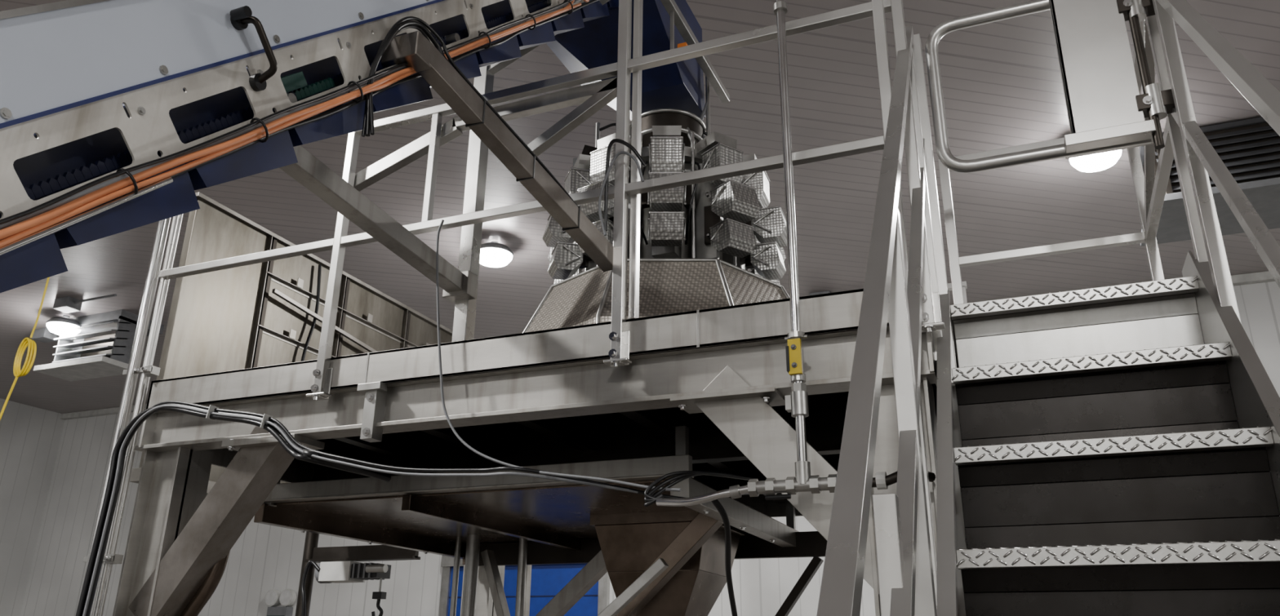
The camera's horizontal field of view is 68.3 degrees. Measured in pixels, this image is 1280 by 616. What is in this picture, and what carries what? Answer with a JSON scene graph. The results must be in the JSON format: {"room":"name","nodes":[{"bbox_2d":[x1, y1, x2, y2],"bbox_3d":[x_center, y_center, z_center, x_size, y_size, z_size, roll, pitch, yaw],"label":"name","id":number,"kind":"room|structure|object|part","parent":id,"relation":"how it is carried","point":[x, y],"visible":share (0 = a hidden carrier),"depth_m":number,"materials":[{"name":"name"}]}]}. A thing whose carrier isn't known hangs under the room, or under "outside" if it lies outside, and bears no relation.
{"room":"factory floor","nodes":[
{"label":"factory floor","id":0,"kind":"room"},
{"bbox_2d":[0,398,65,615],"bbox_3d":[-17.294,1.895,10.575,0.100,6.800,22.200,-8,-22,21],"label":"wall","id":1,"kind":"structure","parent":0,"point":[30,437],"depth_m":20.13,"materials":[{"name":"white metal"}]},
{"bbox_2d":[31,328,57,342],"bbox_3d":[-9.495,0.402,15.538,1.150,0.160,0.240,-8,-22,21],"label":"junction box","id":2,"kind":"object","parent":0,"point":[44,335],"depth_m":15.61,"materials":[{"name":"grey metal"}]},
{"bbox_2d":[33,309,164,381],"bbox_3d":[-8.636,0.633,15.097,1.500,0.880,0.950,-8,-22,21],"label":"air vent","id":3,"kind":"object","parent":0,"point":[103,346],"depth_m":14.77,"materials":[{"name":"white metal"}]},
{"bbox_2d":[380,31,613,271],"bbox_3d":[-0.462,-0.513,3.453,0.358,0.429,1.156,-8,-22,21],"label":"support","id":4,"kind":"object","parent":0,"point":[413,48],"depth_m":3.32,"materials":[{"name":"grey metal"}]},
{"bbox_2d":[0,0,1279,413],"bbox_3d":[-3.825,-3.044,6.440,29.000,0.100,22.200,-8,-22,21],"label":"ceiling","id":5,"kind":"structure","parent":0,"point":[1002,81],"depth_m":10.55,"materials":[{"name":"grey metal"}]},
{"bbox_2d":[0,277,49,420],"bbox_3d":[-6.288,1.485,9.210,0.352,6.480,0.064,-8,-22,21],"label":"air hose","id":6,"kind":"object","parent":5,"relation":"hanging from","point":[26,342],"visible":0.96,"depth_m":9.54,"materials":[{"name":"plastic"}]},
{"bbox_2d":[45,315,81,336],"bbox_3d":[-9.119,0.274,14.956,0.500,0.315,0.500,-8,-22,21],"label":"lamp","id":7,"kind":"object","parent":5,"relation":"hanging from","point":[63,326],"visible":0.98,"depth_m":14.79,"materials":[{"name":"white glass"}]},
{"bbox_2d":[53,293,116,313],"bbox_3d":[-8.272,-0.101,14.141,1.150,0.160,0.240,-8,-22,21],"label":"junction box","id":8,"kind":"object","parent":5,"relation":"attached to","point":[67,304],"depth_m":14.20,"materials":[{"name":"grey metal"}]},
{"bbox_2d":[480,240,513,267],"bbox_3d":[-1.873,-0.697,12.096,0.500,0.315,0.500,-8,-22,21],"label":"lamp","id":9,"kind":"object","parent":5,"relation":"hanging from","point":[493,254],"visible":0.88,"depth_m":11.93,"materials":[{"name":"grey plastic"}]},
{"bbox_2d":[644,0,935,615],"bbox_3d":[0.583,-1.221,4.055,0.980,4.854,0.556,-8,-22,21],"label":"pipe","id":10,"kind":"object","parent":5,"relation":"hanging from","point":[796,403],"visible":0.89,"depth_m":3.27,"materials":[{"name":"metal"}]},
{"bbox_2d":[435,219,680,491],"bbox_3d":[-0.375,0.130,3.753,1.137,1.253,0.011,-8,-22,21],"label":"cable","id":11,"kind":"object","parent":10,"relation":"hanging from","point":[459,437],"visible":0.95,"depth_m":3.76,"materials":[{"name":"plastic"}]},
{"bbox_2d":[808,290,831,295],"bbox_3d":[3.181,-0.160,13.463,1.500,0.250,0.200,-8,-22,21],"label":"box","id":12,"kind":"object","parent":5,"relation":"attached to","point":[828,291],"visible":0.16,"depth_m":13.63,"materials":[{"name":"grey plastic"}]},
{"bbox_2d":[1067,149,1122,172],"bbox_3d":[4.597,-1.564,9.542,0.500,0.315,0.500,-8,-22,21],"label":"lamp","id":13,"kind":"object","parent":5,"relation":"hanging from","point":[1103,161],"visible":0.52,"depth_m":9.44,"materials":[{"name":"grey plastic"}]},
{"bbox_2d":[1138,116,1279,246],"bbox_3d":[6.527,-1.393,9.254,2.950,0.790,1.100,-8,-22,21],"label":"air vent","id":14,"kind":"object","parent":5,"relation":"attached to","point":[1249,148],"visible":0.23,"depth_m":9.14,"materials":[{"name":"silver metal"}]},
{"bbox_2d":[20,281,1279,615],"bbox_3d":[0.424,3.727,14.904,29.200,6.800,0.100,-8,-22,21],"label":"wall","id":15,"kind":"structure","parent":0,"point":[264,558],"depth_m":17.65,"materials":[{"name":"white metal"}]},
{"bbox_2d":[264,589,296,615],"bbox_3d":[-6.548,5.466,17.179,0.640,0.660,0.180,-8,-22,21],"label":"emergency light","id":16,"kind":"object","parent":15,"relation":"attached to","point":[287,597],"visible":1,"depth_m":17.12,"materials":[{"name":"grey plastic"}]},
{"bbox_2d":[438,555,609,615],"bbox_3d":[-1.953,5.564,15.120,3.100,3.250,0.150,-8,-22,21],"label":"door","id":17,"kind":"structure","parent":15,"relation":"in","point":[547,581],"depth_m":15.37,"materials":[{"name":"blue plastic"}]},
{"bbox_2d":[60,271,1275,420],"bbox_3d":[0.420,0.654,15.937,29.000,0.120,0.120,-8,-22,21],"label":"trim","id":18,"kind":"structure","parent":15,"relation":"attached to","point":[1260,277],"depth_m":12.87,"materials":[{"name":"white paint"}]},
{"bbox_3d":[-3.904,3.236,4.107,29.000,0.100,22.200,-8,-22,21],"label":"floor","id":19,"kind":"structure","parent":0,"visible":0},
{"bbox_2d":[79,213,182,615],"bbox_3d":[-2.464,-0.053,4.809,0.180,6.590,0.127,-8,-22,21],"label":"vertical pipes","id":20,"kind":"object","parent":19,"relation":"on","point":[148,371],"visible":0.43,"depth_m":4.64,"materials":[{"name":"silver metal"}]},
{"bbox_2d":[75,400,684,615],"bbox_3d":[-1.179,1.178,3.936,2.743,1.705,0.552,-8,-22,21],"label":"cable bundle","id":21,"kind":"object","parent":20,"relation":"attached to","point":[299,451],"visible":0.94,"depth_m":4.18,"materials":[{"name":"rubber"}]},
{"bbox_2d":[0,0,618,293],"bbox_3d":[-1.173,-0.396,2.755,0.725,5.840,5.158,-8,-22,21],"label":"conveyor","id":22,"kind":"object","parent":19,"relation":"on","point":[91,90],"depth_m":2.20,"materials":[{"name":"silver metal"}]},
{"bbox_3d":[-0.991,-0.664,2.415,0.074,0.163,0.161,-8,-22,21],"label":"conveyor pull handle","id":23,"kind":"part","parent":22,"relation":"part of","materials":[{"name":"black metal"}]},
{"bbox_2d":[0,0,599,256],"bbox_3d":[-0.818,-0.679,2.893,0.051,4.278,4.434,-8,-22,21],"label":"cable bundle","id":24,"kind":"object","parent":22,"relation":"attached to","point":[85,197],"visible":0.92,"depth_m":2.23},
{"bbox_2d":[361,16,646,235],"bbox_3d":[-0.469,-0.593,3.402,0.215,0.550,1.261,-17,-27,39],"label":"cable bundle","id":25,"kind":"object","parent":24,"relation":"attached to","point":[408,22],"visible":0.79,"depth_m":3.19,"materials":[{"name":"black rubber"}]},
{"bbox_2d":[488,0,729,120],"bbox_3d":[-0.183,-1.533,5.464,1.120,0.926,1.500,-8,-22,21],"label":"chute","id":26,"kind":"object","parent":22,"relation":"attached to","point":[667,24],"visible":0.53,"depth_m":5.47,"materials":[{"name":"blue metal"}]},
{"bbox_2d":[129,191,531,615],"bbox_3d":[-1.987,2.162,7.699,0.178,4.460,5.140,-8,-22,21],"label":"enclosure","id":27,"kind":"object","parent":19,"relation":"on","point":[269,313],"visible":0.26,"depth_m":6.65,"materials":[{"name":"metal"}]},
{"bbox_2d":[294,532,420,615],"bbox_3d":[-2.154,2.866,6.813,1.050,2.520,0.221,-8,-22,21],"label":"hoist","id":28,"kind":"object","parent":19,"relation":"on","point":[336,565],"visible":0.98,"depth_m":7.13,"materials":[{"name":"silver metal"}]},
{"bbox_2d":[253,426,823,615],"bbox_3d":[-0.474,2.228,5.154,2.619,2.600,2.130,-8,-22,21],"label":"frame","id":29,"kind":"object","parent":19,"relation":"on","point":[658,561],"visible":0.84,"depth_m":5.17,"materials":[{"name":"silver metal"}]},
{"bbox_2d":[112,288,1195,615],"bbox_3d":[0.278,1.935,4.698,4.630,2.850,3.250,-8,-22,21],"label":"platform","id":30,"kind":"object","parent":19,"relation":"on","point":[546,397],"visible":0.52,"depth_m":4.20,"materials":[{"name":"silver metal"}]},
{"bbox_2d":[179,551,230,615],"bbox_3d":[-2.039,1.944,4.111,0.276,2.330,0.070,-8,-22,21],"label":"drain pipe","id":31,"kind":"object","parent":30,"relation":"attached to","point":[211,583],"visible":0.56,"depth_m":4.31,"materials":[{"name":"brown metal"}]},
{"bbox_2d":[158,0,967,400],"bbox_3d":[-0.092,-0.274,5.651,3.780,2.355,3.230,-8,-22,21],"label":"guardrail","id":32,"kind":"object","parent":30,"relation":"on","point":[594,96],"visible":0.69,"depth_m":4.15,"materials":[{"name":"silver metal"}]},
{"bbox_2d":[279,145,477,302],"bbox_3d":[-1.107,-0.350,3.982,0.140,0.202,1.406,-8,-22,21],"label":"support","id":33,"kind":"object","parent":32,"relation":"attached to","point":[310,172],"visible":0.76,"depth_m":3.94,"materials":[{"name":"silver metal"}]},
{"bbox_2d":[522,75,789,333],"bbox_3d":[0.155,-0.484,5.497,1.591,2.262,1.591,0,-20,2],"label":"multihead weigher","id":34,"kind":"object","parent":30,"relation":"on","point":[699,245],"visible":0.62,"depth_m":4.97,"materials":[{"name":"metal"}]},
{"bbox_2d":[816,0,1279,615],"bbox_3d":[1.210,0.738,2.406,1.008,4.600,3.676,-8,-22,21],"label":"staircase","id":35,"kind":"structure","parent":19,"relation":"on","point":[1116,459],"depth_m":2.74,"materials":[{"name":"silver metal"}]},
{"bbox_2d":[924,0,1174,173],"bbox_3d":[1.528,-0.876,3.578,0.830,0.770,0.114,-8,-22,21],"label":"safety gate","id":36,"kind":"object","parent":35,"relation":"attached to","point":[1107,111],"visible":0.96,"depth_m":3.48,"materials":[{"name":"silver metal"}]}
]}

